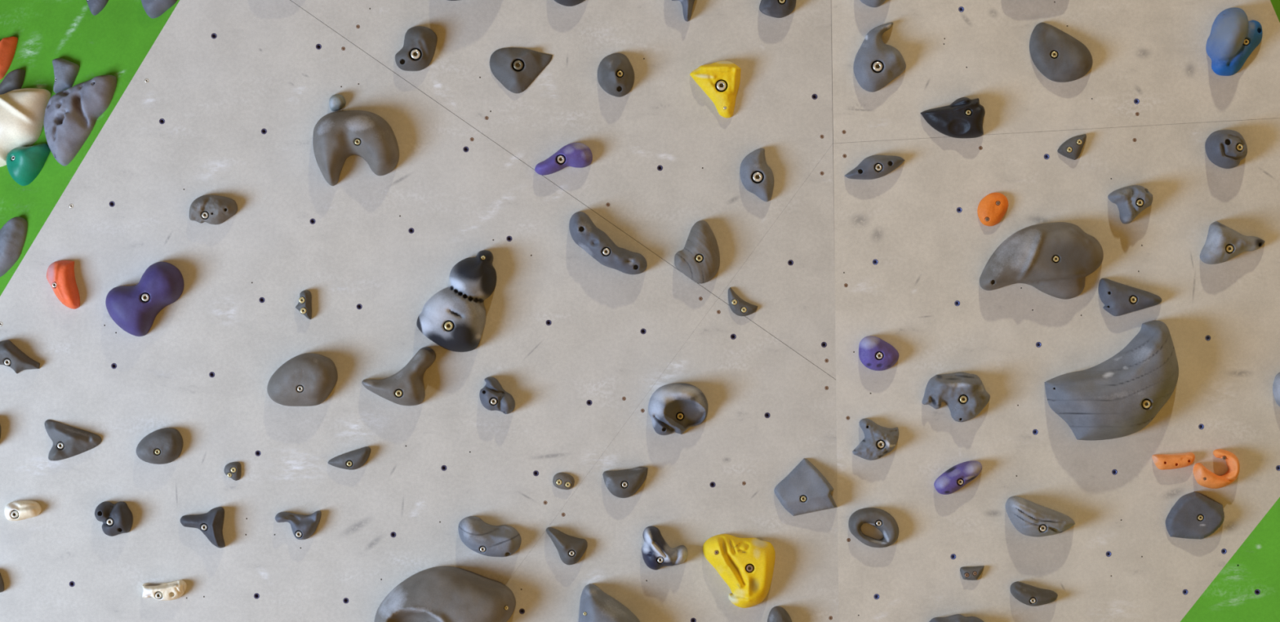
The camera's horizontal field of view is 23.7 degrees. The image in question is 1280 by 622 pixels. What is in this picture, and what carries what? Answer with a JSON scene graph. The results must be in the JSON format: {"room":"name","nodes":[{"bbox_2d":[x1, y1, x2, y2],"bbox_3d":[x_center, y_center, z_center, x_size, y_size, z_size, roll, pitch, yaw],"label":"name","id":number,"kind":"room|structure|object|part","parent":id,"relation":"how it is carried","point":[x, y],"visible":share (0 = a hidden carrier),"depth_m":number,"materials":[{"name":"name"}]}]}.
{"room":"indoor climbing gym","nodes":[
{"label":"indoor climbing gym","id":0,"kind":"room"},
{"bbox_2d":[0,0,1279,621],"bbox_3d":[-0.650,-0.257,5.807,4.098,2.644,0.617,0,0,0],"label":"wall","id":1,"kind":"structure","parent":0,"point":[229,97],"depth_m":5.50,"materials":[{"name":"beige paint"}]},
{"bbox_2d":[0,573,4,592],"bbox_3d":[-1.172,0.486,5.485,0.055,0.044,0.031,0,0,0],"label":"hold","id":2,"kind":"object","parent":1,"relation":"attached to","point":[2,583],"visible":1,"depth_m":5.49,"materials":[{"name":"grey plastic"}]},
{"bbox_2d":[0,36,17,79],"bbox_3d":[-1.192,-0.466,5.639,0.078,0.082,0.041,0,0,24],"label":"hold","id":3,"kind":"object","parent":1,"relation":"attached to","point":[7,45],"visible":1,"depth_m":5.62,"materials":[{"name":"orange plastic"}]},
{"bbox_2d":[0,68,25,94],"bbox_3d":[-1.176,-0.410,5.619,0.093,0.069,0.029,0,0,22],"label":"hold","id":4,"kind":"object","parent":1,"relation":"attached to","point":[14,80],"visible":0.97,"depth_m":5.60,"materials":[{"name":"grey plastic"}]},
{"bbox_2d":[0,217,27,276],"bbox_3d":[-1.152,-0.113,5.514,0.092,0.115,0.045,0,0,10],"label":"hold","id":5,"kind":"object","parent":1,"relation":"attached to","point":[13,233],"visible":1,"depth_m":5.50,"materials":[{"name":"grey plastic"}]},
{"bbox_2d":[0,339,39,373],"bbox_3d":[-1.125,0.083,5.481,0.090,0.061,0.038,0,0,0],"label":"hold","id":6,"kind":"object","parent":1,"relation":"attached to","point":[11,356],"visible":1,"depth_m":5.47,"materials":[{"name":"grey plastic"}]},
{"bbox_2d":[4,500,41,520],"bbox_3d":[-1.110,0.359,5.483,0.066,0.037,0.034,0,0,0],"label":"hold","id":7,"kind":"object","parent":1,"relation":"attached to","point":[21,509],"visible":1,"depth_m":5.48,"materials":[{"name":"beige plastic"}]},
{"bbox_2d":[0,88,50,166],"bbox_3d":[-1.163,-0.335,5.577,0.168,0.145,0.074,0,0,23],"label":"hold","id":8,"kind":"object","parent":1,"relation":"attached to","point":[22,111],"visible":1,"depth_m":5.54,"materials":[{"name":"beige plastic"}]},
{"bbox_2d":[5,143,50,186],"bbox_3d":[-1.115,-0.265,5.537,0.084,0.076,0.049,0,0,24],"label":"hold","id":9,"kind":"object","parent":1,"relation":"attached to","point":[24,164],"visible":1,"depth_m":5.52,"materials":[{"name":"teal plastic"}]},
{"bbox_2d":[46,260,79,309],"bbox_3d":[-1.038,-0.047,5.484,0.061,0.088,0.033,0,0,0],"label":"hold","id":10,"kind":"object","parent":1,"relation":"attached to","point":[60,276],"visible":1,"depth_m":5.48,"materials":[{"name":"orange plastic"}]},
{"bbox_2d":[52,57,79,93],"bbox_3d":[-1.052,-0.428,5.563,0.057,0.066,0.031,0,0,30],"label":"hold","id":11,"kind":"object","parent":1,"relation":"attached to","point":[65,72],"visible":1,"depth_m":5.55,"materials":[{"name":"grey plastic"}]},
{"bbox_2d":[44,419,102,461],"bbox_3d":[-1.020,0.233,5.484,0.103,0.074,0.034,0,0,0],"label":"hold","id":12,"kind":"object","parent":1,"relation":"attached to","point":[68,441],"visible":1,"depth_m":5.48,"materials":[{"name":"grey plastic"}]},
{"bbox_2d":[43,75,116,165],"bbox_3d":[-1.020,-0.344,5.514,0.143,0.164,0.067,0,0,21],"label":"hold","id":13,"kind":"object","parent":1,"relation":"attached to","point":[72,113],"visible":1,"depth_m":5.50,"materials":[{"name":"grey plastic"}]},
{"bbox_2d":[86,0,108,15],"bbox_3d":[-0.994,-0.571,5.580,0.053,0.065,0.028,0,0,32],"label":"hold","id":14,"kind":"object","parent":1,"relation":"attached to","point":[95,6],"visible":1,"depth_m":5.57,"materials":[{"name":"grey plastic"}]},
{"bbox_2d":[94,501,133,536],"bbox_3d":[-0.947,0.374,5.480,0.068,0.063,0.040,0,0,0],"label":"hold","id":15,"kind":"object","parent":1,"relation":"attached to","point":[117,518],"visible":1,"depth_m":5.47,"materials":[{"name":"grey plastic"}]},
{"bbox_2d":[105,262,184,336],"bbox_3d":[-0.891,-0.021,5.472,0.140,0.135,0.056,0,0,0],"label":"hold","id":16,"kind":"object","parent":1,"relation":"attached to","point":[135,308],"visible":1,"depth_m":5.45,"materials":[{"name":"purple plastic"}]},
{"bbox_2d":[140,292,150,302],"bbox_3d":[-0.882,-0.024,5.454,0.018,0.018,0.001,9,0,0],"label":"washer","id":17,"kind":"object","parent":16,"relation":"in","point":[144,296],"depth_m":5.45,"materials":[{"name":"metal"}]},
{"bbox_2d":[141,0,177,18],"bbox_3d":[-0.870,-0.565,5.511,0.076,0.075,0.041,0,0,27],"label":"hold","id":18,"kind":"object","parent":1,"relation":"attached to","point":[153,9],"visible":1,"depth_m":5.50,"materials":[{"name":"grey plastic"}]},
{"bbox_2d":[136,427,182,464],"bbox_3d":[-0.864,0.243,5.482,0.084,0.066,0.037,0,0,0],"label":"hold","id":19,"kind":"object","parent":1,"relation":"attached to","point":[162,446],"visible":1,"depth_m":5.47,"materials":[{"name":"grey plastic"}]},
{"bbox_2d":[142,579,186,600],"bbox_3d":[-0.856,0.502,5.485,0.079,0.037,0.032,0,0,0],"label":"hold","id":20,"kind":"object","parent":1,"relation":"attached to","point":[172,590],"visible":1,"depth_m":5.48,"materials":[{"name":"beige plastic"}]},
{"bbox_2d":[180,506,225,547],"bbox_3d":[-0.787,0.390,5.480,0.081,0.074,0.040,0,0,0],"label":"hold","id":21,"kind":"object","parent":1,"relation":"attached to","point":[211,523],"visible":1,"depth_m":5.47,"materials":[{"name":"grey plastic"}]},
{"bbox_2d":[189,195,237,224],"bbox_3d":[-0.767,-0.182,5.482,0.087,0.054,0.037,0,0,0],"label":"hold","id":22,"kind":"object","parent":1,"relation":"attached to","point":[210,209],"visible":1,"depth_m":5.47,"materials":[{"name":"grey plastic"}]},
{"bbox_2d":[223,462,241,480],"bbox_3d":[-0.733,0.288,5.493,0.031,0.034,0.014,0,0,0],"label":"hold","id":23,"kind":"object","parent":1,"relation":"attached to","point":[233,470],"visible":1,"depth_m":5.49,"materials":[{"name":"grey plastic"}]},
{"bbox_2d":[275,510,321,539],"bbox_3d":[-0.615,0.386,5.484,0.083,0.052,0.032,0,0,0],"label":"hold","id":24,"kind":"object","parent":1,"relation":"attached to","point":[303,526],"visible":1,"depth_m":5.48,"materials":[{"name":"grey plastic"}]},
{"bbox_2d":[266,353,337,406],"bbox_3d":[-0.607,0.124,5.471,0.127,0.096,0.059,0,0,0],"label":"hold","id":25,"kind":"object","parent":1,"relation":"attached to","point":[305,380],"visible":1,"depth_m":5.45,"materials":[{"name":"grey plastic"}]},
{"bbox_2d":[295,289,311,319],"bbox_3d":[-0.606,-0.011,5.489,0.030,0.053,0.023,0,0,0],"label":"hold","id":26,"kind":"object","parent":1,"relation":"attached to","point":[304,306],"visible":1,"depth_m":5.48,"materials":[{"name":"grey plastic"}]},
{"bbox_2d":[328,93,346,111],"bbox_3d":[-0.544,-0.375,5.488,0.030,0.030,0.024,0,0,0],"label":"hold","id":27,"kind":"object","parent":1,"relation":"attached to","point":[336,102],"visible":1,"depth_m":5.48,"materials":[{"name":"grey plastic"}]},
{"bbox_2d":[328,446,370,470],"bbox_3d":[-0.523,0.265,5.487,0.078,0.042,0.028,0,0,0],"label":"hold","id":28,"kind":"object","parent":1,"relation":"attached to","point":[356,459],"visible":1,"depth_m":5.48,"materials":[{"name":"grey plastic"}]},
{"bbox_2d":[312,110,399,186],"bbox_3d":[-0.511,-0.293,5.469,0.155,0.137,0.063,0,0,0],"label":"hold","id":29,"kind":"object","parent":1,"relation":"attached to","point":[338,135],"visible":1,"depth_m":5.45,"materials":[{"name":"grey plastic"}]},
{"bbox_2d":[361,346,435,405],"bbox_3d":[-0.434,0.118,5.475,0.133,0.106,0.050,0,0,0],"label":"hold","id":30,"kind":"object","parent":1,"relation":"attached to","point":[406,387],"visible":1,"depth_m":5.46,"materials":[{"name":"grey plastic"}]},
{"bbox_2d":[395,388,403,397],"bbox_3d":[-0.430,0.147,5.460,0.016,0.016,0.001,-42,0,0],"label":"washer","id":31,"kind":"object","parent":30,"relation":"in","point":[398,392],"depth_m":5.45,"materials":[{"name":"metal"}]},
{"bbox_2d":[395,26,437,71],"bbox_3d":[-0.403,-0.472,5.482,0.076,0.081,0.037,0,0,0],"label":"hold","id":32,"kind":"object","parent":1,"relation":"attached to","point":[417,52],"visible":1,"depth_m":5.47,"materials":[{"name":"grey plastic"}]},
{"bbox_2d":[408,48,422,60],"bbox_3d":[-0.402,-0.460,5.475,0.023,0.023,0.002,0,0,0],"label":"washer","id":33,"kind":"object","parent":32,"relation":"in","point":[415,54],"depth_m":5.47,"materials":[{"name":"metal"}]},
{"bbox_2d":[373,565,515,621],"bbox_3d":[-0.351,0.538,5.455,0.256,0.157,0.091,0,0,0],"label":"hold","id":34,"kind":"object","parent":1,"relation":"attached to","point":[443,593],"visible":1,"depth_m":5.43,"materials":[{"name":"grey plastic"}]},
{"bbox_2d":[416,249,496,351],"bbox_3d":[-0.330,-0.018,5.469,0.144,0.184,0.063,0,0,0],"label":"hold","id":35,"kind":"object","parent":1,"relation":"attached to","point":[454,317],"visible":1,"depth_m":5.45,"materials":[{"name":"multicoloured plastic"}]},
{"bbox_2d":[443,320,454,331],"bbox_3d":[-0.341,0.027,5.447,0.020,0.020,0.001,-25,0,0],"label":"washer","id":36,"kind":"object","parent":35,"relation":"in","point":[448,325],"depth_m":5.44,"materials":[{"name":"metal"}]},
{"bbox_2d":[457,515,521,556],"bbox_3d":[-0.270,0.406,5.477,0.114,0.074,0.046,0,0,0],"label":"hold","id":37,"kind":"object","parent":1,"relation":"attached to","point":[482,538],"visible":1,"depth_m":5.46,"materials":[{"name":"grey plastic"}]},
{"bbox_2d":[479,377,515,413],"bbox_3d":[-0.257,0.152,5.479,0.064,0.067,0.042,0,0,0],"label":"hold","id":38,"kind":"object","parent":1,"relation":"attached to","point":[493,397],"visible":1,"depth_m":5.47,"materials":[{"name":"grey plastic"}]},
{"bbox_2d":[489,397,497,405],"bbox_3d":[-0.262,0.162,5.469,0.015,0.015,0.001,-26,0,0],"label":"washer","id":39,"kind":"object","parent":38,"relation":"in","point":[493,401],"depth_m":5.46,"materials":[{"name":"metal"}]},
{"bbox_2d":[489,47,552,93],"bbox_3d":[-0.214,-0.433,5.489,0.113,0.083,0.024,0,0,0],"label":"hold","id":40,"kind":"object","parent":1,"relation":"attached to","point":[515,68],"visible":1,"depth_m":5.49,"materials":[{"name":"grey plastic"}]},
{"bbox_2d":[511,58,524,71],"bbox_3d":[-0.219,-0.441,5.489,0.023,0.023,0.002,0,0,0],"label":"washer","id":41,"kind":"object","parent":40,"relation":"in","point":[517,64],"depth_m":5.48,"materials":[{"name":"metal"}]},
{"bbox_3d":[-0.211,-0.532,5.509,1.116,1.016,0.018,0,0,0],"label":"wall panel","id":42,"kind":"part","parent":1,"relation":"part of","materials":[{"name":"beige paint"}]},
{"bbox_2d":[534,142,592,175],"bbox_3d":[-0.137,-0.274,5.483,0.104,0.059,0.034,0,0,0],"label":"hold","id":43,"kind":"object","parent":1,"relation":"attached to","point":[579,155],"visible":1,"depth_m":5.47,"materials":[{"name":"plastic"}]},
{"bbox_2d":[555,154,565,164],"bbox_3d":[-0.142,-0.272,5.480,0.018,0.018,0.001,15,0,0],"label":"washer","id":44,"kind":"object","parent":43,"relation":"in","point":[560,158],"depth_m":5.47,"materials":[{"name":"metal"}]},
{"bbox_2d":[552,472,574,489],"bbox_3d":[-0.137,0.306,5.493,0.039,0.031,0.014,0,0,0],"label":"hold","id":45,"kind":"object","parent":1,"relation":"attached to","point":[563,481],"visible":1,"depth_m":5.49,"materials":[{"name":"grey plastic"}]},
{"bbox_2d":[546,527,587,564],"bbox_3d":[-0.132,0.423,5.483,0.075,0.068,0.036,0,0,0],"label":"hold","id":46,"kind":"object","parent":1,"relation":"attached to","point":[571,549],"visible":1,"depth_m":5.48,"materials":[{"name":"grey plastic"}]},
{"bbox_2d":[554,0,584,6],"bbox_3d":[-0.127,-0.579,5.480,0.076,0.061,0.041,0,0,0],"label":"hold","id":47,"kind":"object","parent":1,"relation":"attached to","point":[565,2],"visible":1,"depth_m":5.48,"materials":[{"name":"grey plastic"}]},
{"bbox_2d":[568,211,647,274],"bbox_3d":[-0.057,-0.122,5.475,0.140,0.114,0.052,0,0,0],"label":"hold","id":48,"kind":"object","parent":1,"relation":"attached to","point":[583,231],"visible":1,"depth_m":5.46,"materials":[{"name":"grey plastic"}]},
{"bbox_2d":[601,247,610,256],"bbox_3d":[-0.060,-0.106,5.459,0.017,0.017,0.001,44,0,0],"label":"washer","id":49,"kind":"object","parent":48,"relation":"in","point":[606,251],"depth_m":5.45,"materials":[{"name":"metal"}]},
{"bbox_2d":[578,583,639,621],"bbox_3d":[-0.050,0.551,5.462,0.122,0.121,0.077,0,0,0],"label":"hold","id":50,"kind":"object","parent":1,"relation":"attached to","point":[595,605],"visible":1,"depth_m":5.44,"materials":[{"name":"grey plastic"}]},
{"bbox_2d":[597,53,634,97],"bbox_3d":[-0.043,-0.425,5.476,0.067,0.080,0.048,0,0,0],"label":"hold","id":51,"kind":"object","parent":1,"relation":"attached to","point":[615,73],"visible":1,"depth_m":5.47,"materials":[{"name":"grey plastic"}]},
{"bbox_2d":[602,466,648,497],"bbox_3d":[-0.026,0.308,5.485,0.082,0.057,0.032,0,0,0],"label":"hold","id":52,"kind":"object","parent":1,"relation":"attached to","point":[624,483],"visible":1,"depth_m":5.47,"materials":[{"name":"grey plastic"}]},
{"bbox_2d":[641,525,688,569],"bbox_3d":[0.044,0.426,5.478,0.083,0.079,0.045,0,0,0],"label":"hold","id":53,"kind":"object","parent":1,"relation":"attached to","point":[656,553],"visible":1,"depth_m":5.47,"materials":[{"name":"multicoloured plastic"}]},
{"bbox_3d":[-0.150,0.518,5.509,1.027,1.084,0.018,0,0,0],"label":"wall panel","id":54,"kind":"part","parent":1,"relation":"part of","materials":[{"name":"beige paint"}]},
{"bbox_2d":[648,382,707,435],"bbox_3d":[0.069,0.177,5.469,0.108,0.094,0.063,0,0,0],"label":"hold","id":55,"kind":"object","parent":1,"relation":"attached to","point":[676,407],"visible":1,"depth_m":5.47,"materials":[{"name":"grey plastic"}]},
{"bbox_2d":[675,412,684,420],"bbox_3d":[0.072,0.189,5.485,0.015,0.015,0.001,13,0,0],"label":"washer","id":56,"kind":"object","parent":55,"relation":"in","point":[679,415],"depth_m":5.48,"materials":[{"name":"metal"}]},
{"bbox_2d":[671,0,694,21],"bbox_3d":[0.077,-0.566,5.480,0.062,0.091,0.041,0,0,0],"label":"hold","id":57,"kind":"object","parent":1,"relation":"attached to","point":[687,5],"visible":1,"depth_m":5.48,"materials":[{"name":"grey plastic"}]},
{"bbox_2d":[674,220,719,284],"bbox_3d":[0.103,-0.106,5.480,0.082,0.114,0.041,0,0,0],"label":"hold","id":58,"kind":"object","parent":1,"relation":"attached to","point":[699,260],"visible":1,"depth_m":5.47,"materials":[{"name":"grey plastic"}]},
{"bbox_2d":[694,253,703,262],"bbox_3d":[0.106,-0.094,5.468,0.016,0.016,0.001,11,0,0],"label":"washer","id":59,"kind":"object","parent":58,"relation":"in","point":[699,258],"depth_m":5.46,"materials":[{"name":"metal"}]},
{"bbox_2d":[689,61,741,118],"bbox_3d":[0.136,-0.399,5.483,0.093,0.103,0.034,0,0,0],"label":"hold","id":60,"kind":"object","parent":1,"relation":"attached to","point":[720,81],"visible":1,"depth_m":5.48,"materials":[{"name":"yellow plastic"}]},
{"bbox_2d":[715,79,727,92],"bbox_3d":[0.146,-0.404,5.484,0.023,0.023,0.002,0,0,0],"label":"washer","id":61,"kind":"object","parent":60,"relation":"in","point":[721,85],"depth_m":5.48,"materials":[{"name":"metal"}]},
{"bbox_2d":[702,533,775,608],"bbox_3d":[0.178,0.468,5.476,0.131,0.133,0.049,0,0,0],"label":"hold","id":62,"kind":"object","parent":1,"relation":"attached to","point":[746,565],"visible":1,"depth_m":5.46,"materials":[{"name":"yellow plastic"}]},
{"bbox_2d":[745,563,754,572],"bbox_3d":[0.196,0.460,5.462,0.017,0.017,0.001,42,0,0],"label":"washer","id":63,"kind":"object","parent":62,"relation":"in","point":[749,567],"depth_m":5.46,"materials":[{"name":"metal"}]},
{"bbox_2d":[728,287,757,315],"bbox_3d":[0.185,-0.017,5.493,0.054,0.052,0.014,0,0,0],"label":"hold","id":64,"kind":"object","parent":1,"relation":"attached to","point":[738,306],"visible":1,"depth_m":5.49,"materials":[{"name":"grey plastic"}]},
{"bbox_2d":[739,148,773,201],"bbox_3d":[0.211,-0.245,5.485,0.062,0.096,0.032,0,0,0],"label":"hold","id":65,"kind":"object","parent":1,"relation":"attached to","point":[757,177],"visible":1,"depth_m":5.48,"materials":[{"name":"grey plastic"}]},
{"bbox_2d":[751,170,764,183],"bbox_3d":[0.211,-0.240,5.477,0.023,0.023,0.002,0,0,0],"label":"washer","id":66,"kind":"object","parent":65,"relation":"in","point":[757,176],"depth_m":5.47,"materials":[{"name":"metal"}]},
{"bbox_3d":[0.247,-0.089,5.509,0.212,0.425,0.018,0,0,0],"label":"wall panel","id":67,"kind":"part","parent":1,"relation":"part of","materials":[{"name":"beige paint"}]},
{"bbox_2d":[759,0,795,17],"bbox_3d":[0.248,-0.558,5.480,0.067,0.061,0.041,0,0,0],"label":"hold","id":68,"kind":"object","parent":1,"relation":"attached to","point":[773,8],"visible":1,"depth_m":5.47,"materials":[{"name":"grey plastic"}]},
{"bbox_2d":[767,605,791,621],"bbox_3d":[0.251,0.558,5.480,0.046,0.054,0.041,0,0,0],"label":"hold","id":69,"kind":"object","parent":1,"relation":"attached to","point":[777,614],"visible":1,"depth_m":5.47,"materials":[{"name":"grey plastic"}]},
{"bbox_2d":[773,458,836,515],"bbox_3d":[0.298,0.317,5.482,0.114,0.104,0.037,0,0,0],"label":"hold","id":70,"kind":"object","parent":1,"relation":"attached to","point":[805,490],"visible":1,"depth_m":5.48,"materials":[{"name":"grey plastic"}]},
{"bbox_2d":[859,0,885,7],"bbox_3d":[0.421,-0.573,5.480,0.066,0.054,0.046,0,0,-2],"label":"hold","id":71,"kind":"object","parent":1,"relation":"attached to","point":[873,3],"visible":1,"depth_m":5.48,"materials":[{"name":"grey plastic"}]},
{"bbox_2d":[848,507,898,547],"bbox_3d":[0.421,0.390,5.488,0.091,0.072,0.029,0,0,-2],"label":"hold","id":72,"kind":"object","parent":1,"relation":"attached to","point":[881,519],"visible":1,"depth_m":5.48,"materials":[{"name":"grey plastic"}]},
{"bbox_2d":[844,155,904,179],"bbox_3d":[0.423,-0.259,5.487,0.110,0.045,0.031,0,0,-2],"label":"hold","id":73,"kind":"object","parent":1,"relation":"attached to","point":[874,166],"visible":1,"depth_m":5.48,"materials":[{"name":"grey plastic"}]},
{"bbox_2d":[874,163,882,172],"bbox_3d":[0.427,-0.257,5.482,0.016,0.016,0.001,-18,1,-2],"label":"washer","id":74,"kind":"object","parent":73,"relation":"in","point":[876,163],"depth_m":5.48,"materials":[{"name":"silver metal"}]},
{"bbox_2d":[852,417,898,460],"bbox_3d":[0.425,0.231,5.484,0.084,0.076,0.037,0,0,-2],"label":"hold","id":75,"kind":"object","parent":1,"relation":"attached to","point":[878,441],"visible":1,"depth_m":5.48,"materials":[{"name":"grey plastic"}]},
{"bbox_2d":[875,440,884,448],"bbox_3d":[0.431,0.239,5.476,0.017,0.017,0.001,-27,1,-2],"label":"washer","id":76,"kind":"object","parent":75,"relation":"in","point":[878,440],"depth_m":5.48,"materials":[{"name":"silver metal"}]},
{"bbox_2d":[858,335,898,370],"bbox_3d":[0.431,0.076,5.486,0.072,0.063,0.034,0,0,-2],"label":"hold","id":77,"kind":"object","parent":1,"relation":"attached to","point":[875,353],"visible":1,"depth_m":5.48,"materials":[{"name":"plastic"}]},
{"bbox_2d":[875,351,883,359],"bbox_3d":[0.429,0.080,5.477,0.016,0.016,0.001,-24,1,-2],"label":"washer","id":78,"kind":"object","parent":77,"relation":"in","point":[877,352],"depth_m":5.48,"materials":[{"name":"silver metal"}]},
{"bbox_2d":[853,22,906,92],"bbox_3d":[0.432,-0.457,5.484,0.095,0.126,0.039,0,0,-2],"label":"hold","id":79,"kind":"object","parent":1,"relation":"attached to","point":[877,64],"visible":1,"depth_m":5.47,"materials":[{"name":"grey plastic"}]},
{"bbox_2d":[871,60,883,72],"bbox_3d":[0.425,-0.438,5.475,0.023,0.023,0.002,-23,1,-2],"label":"washer","id":80,"kind":"object","parent":79,"relation":"in","point":[873,62],"depth_m":5.47,"materials":[{"name":"silver metal"}]},
{"bbox_2d":[920,97,985,138],"bbox_3d":[0.564,-0.348,5.489,0.117,0.074,0.039,0,0,-2],"label":"hold","id":81,"kind":"object","parent":1,"relation":"attached to","point":[963,118],"visible":1,"depth_m":5.48,"materials":[{"name":"black plastic"}]},
{"bbox_2d":[921,372,990,422],"bbox_3d":[0.570,0.155,5.481,0.123,0.091,0.055,0,0,-2],"label":"hold","id":82,"kind":"object","parent":1,"relation":"attached to","point":[965,394],"visible":1,"depth_m":5.48,"materials":[{"name":"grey plastic"}]},
{"bbox_2d":[958,394,967,404],"bbox_3d":[0.579,0.158,5.478,0.017,0.017,0.001,30,-1,-2],"label":"washer","id":83,"kind":"object","parent":82,"relation":"in","point":[962,394],"depth_m":5.48,"materials":[{"name":"silver metal"}]},
{"bbox_2d":[928,613,983,621],"bbox_3d":[0.570,0.570,5.485,0.109,0.048,0.046,0,0,-2],"label":"hold","id":84,"kind":"object","parent":1,"relation":"attached to","point":[957,617],"visible":1,"depth_m":5.49,"materials":[{"name":"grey plastic"}]},
{"bbox_2d":[933,460,982,494],"bbox_3d":[0.574,0.300,5.492,0.087,0.061,0.032,0,0,-2],"label":"hold","id":85,"kind":"object","parent":1,"relation":"attached to","point":[957,477],"visible":1,"depth_m":5.48,"materials":[{"name":"plastic"}]},
{"bbox_2d":[960,565,984,580],"bbox_3d":[0.599,0.472,5.501,0.044,0.026,0.015,0,0,-2],"label":"hold","id":86,"kind":"object","parent":1,"relation":"attached to","point":[970,573],"visible":1,"depth_m":5.50,"materials":[{"name":"grey plastic"}]},
{"bbox_2d":[977,192,1008,226],"bbox_3d":[0.637,-0.183,5.502,0.056,0.061,0.018,0,0,-2],"label":"hold","id":87,"kind":"object","parent":1,"relation":"attached to","point":[993,207],"visible":1,"depth_m":5.50,"materials":[{"name":"orange plastic"}]},
{"bbox_2d":[1009,581,1057,606],"bbox_3d":[0.711,0.510,5.497,0.086,0.044,0.032,0,0,-2],"label":"hold","id":88,"kind":"object","parent":1,"relation":"attached to","point":[1027,594],"visible":1,"depth_m":5.49,"materials":[{"name":"grey plastic"}]},
{"bbox_2d":[1004,496,1075,537],"bbox_3d":[0.722,0.370,5.486,0.125,0.074,0.054,0,0,-2],"label":"hold","id":89,"kind":"object","parent":1,"relation":"attached to","point":[1030,518],"visible":1,"depth_m":5.47,"materials":[{"name":"grey plastic"}]},
{"bbox_2d":[979,222,1103,299],"bbox_3d":[0.724,-0.091,5.483,0.224,0.139,0.061,0,0,-2],"label":"hold","id":90,"kind":"object","parent":1,"relation":"attached to","point":[1055,259],"visible":1,"depth_m":5.47,"materials":[{"name":"grey plastic"}]},
{"bbox_3d":[0.784,-0.673,5.524,0.892,0.742,0.018,0,0,-2],"label":"wall panel","id":91,"kind":"part","parent":1,"relation":"part of","materials":[{"name":"beige paint"}]},
{"bbox_2d":[1029,22,1092,82],"bbox_3d":[0.760,-0.467,5.498,0.115,0.108,0.034,0,0,-2],"label":"hold","id":92,"kind":"object","parent":1,"relation":"attached to","point":[1057,55],"visible":1,"depth_m":5.49,"materials":[{"name":"grey plastic"}]},
{"bbox_2d":[1057,133,1086,159],"bbox_3d":[0.780,-0.296,5.507,0.052,0.048,0.017,0,0,-2],"label":"hold","id":93,"kind":"object","parent":1,"relation":"attached to","point":[1072,148],"visible":1,"depth_m":5.50,"materials":[{"name":"grey plastic"}]},
{"bbox_2d":[1044,320,1178,440],"bbox_3d":[0.852,0.125,5.478,0.242,0.217,0.080,0,0,-2],"label":"hold","id":94,"kind":"object","parent":1,"relation":"attached to","point":[1119,396],"visible":1,"depth_m":5.45,"materials":[{"name":"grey plastic"}]},
{"bbox_2d":[1141,398,1151,408],"bbox_3d":[0.903,0.166,5.457,0.020,0.020,0.001,-20,1,-2],"label":"washer","id":95,"kind":"object","parent":94,"relation":"in","point":[1145,398],"depth_m":5.46,"materials":[{"name":"silver metal"}]},
{"bbox_2d":[1097,278,1161,315],"bbox_3d":[0.885,-0.025,5.504,0.115,0.069,0.030,0,0,-2],"label":"hold","id":96,"kind":"object","parent":1,"relation":"attached to","point":[1118,299],"visible":1,"depth_m":5.50,"materials":[{"name":"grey plastic"}]},
{"bbox_2d":[1107,185,1152,223],"bbox_3d":[0.886,-0.193,5.496,0.080,0.071,0.047,0,0,-2],"label":"hold","id":97,"kind":"object","parent":1,"relation":"attached to","point":[1131,201],"visible":1,"depth_m":5.48,"materials":[{"name":"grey plastic"}]},
{"bbox_2d":[1151,452,1195,469],"bbox_3d":[0.964,0.271,5.511,0.077,0.031,0.022,0,0,-2],"label":"hold","id":98,"kind":"object","parent":1,"relation":"attached to","point":[1162,461],"visible":1,"depth_m":5.50,"materials":[{"name":"orange plastic"}]},
{"bbox_2d":[1165,491,1224,539],"bbox_3d":[1.003,0.369,5.509,0.106,0.086,0.028,0,0,-2],"label":"hold","id":99,"kind":"object","parent":1,"relation":"attached to","point":[1194,515],"visible":1,"depth_m":5.50,"materials":[{"name":"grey plastic"}]},
{"bbox_2d":[1193,448,1239,488],"bbox_3d":[1.042,0.285,5.507,0.083,0.071,0.035,0,0,-2],"label":"hold","id":100,"kind":"object","parent":1,"relation":"attached to","point":[1205,477],"visible":1,"depth_m":5.50,"materials":[{"name":"orange plastic"}]},
{"bbox_2d":[1204,129,1247,168],"bbox_3d":[1.060,-0.292,5.500,0.075,0.071,0.051,0,0,-2],"label":"hold","id":101,"kind":"object","parent":1,"relation":"attached to","point":[1225,148],"visible":1,"depth_m":5.49,"materials":[{"name":"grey plastic"}]},
{"bbox_2d":[1200,221,1265,264],"bbox_3d":[1.072,-0.123,5.500,0.119,0.078,0.052,0,0,-2],"label":"hold","id":102,"kind":"object","parent":1,"relation":"attached to","point":[1223,243],"visible":1,"depth_m":5.49,"materials":[{"name":"grey plastic"}]},
{"bbox_2d":[1205,7,1262,75],"bbox_3d":[1.075,-0.487,5.488,0.103,0.124,0.077,0,0,-2],"label":"hold","id":103,"kind":"object","parent":1,"relation":"attached to","point":[1232,38],"visible":1,"depth_m":5.50,"materials":[{"name":"blue plastic"}]},
{"bbox_2d":[1272,372,1279,406],"bbox_3d":[1.182,0.141,5.509,0.074,0.073,0.041,0,0,-2],"label":"hold","id":104,"kind":"object","parent":1,"relation":"attached to","point":[1276,386],"visible":1,"depth_m":5.51,"materials":[{"name":"grey plastic"}]},
{"bbox_2d":[1180,497,1279,621],"bbox_3d":[1.423,0.895,5.301,1.703,1.717,0.428,0,0,28],"label":"wall","id":105,"kind":"structure","parent":0,"point":[1246,588],"depth_m":5.51,"materials":[{"name":"green paint"}]},
{"bbox_2d":[1270,0,1279,22],"bbox_3d":[1.497,-0.649,5.699,1.172,1.378,0.206,0,0,-26],"label":"wall","id":106,"kind":"structure","parent":0,"point":[1276,3],"depth_m":5.53,"materials":[{"name":"green paint"}]}
]}

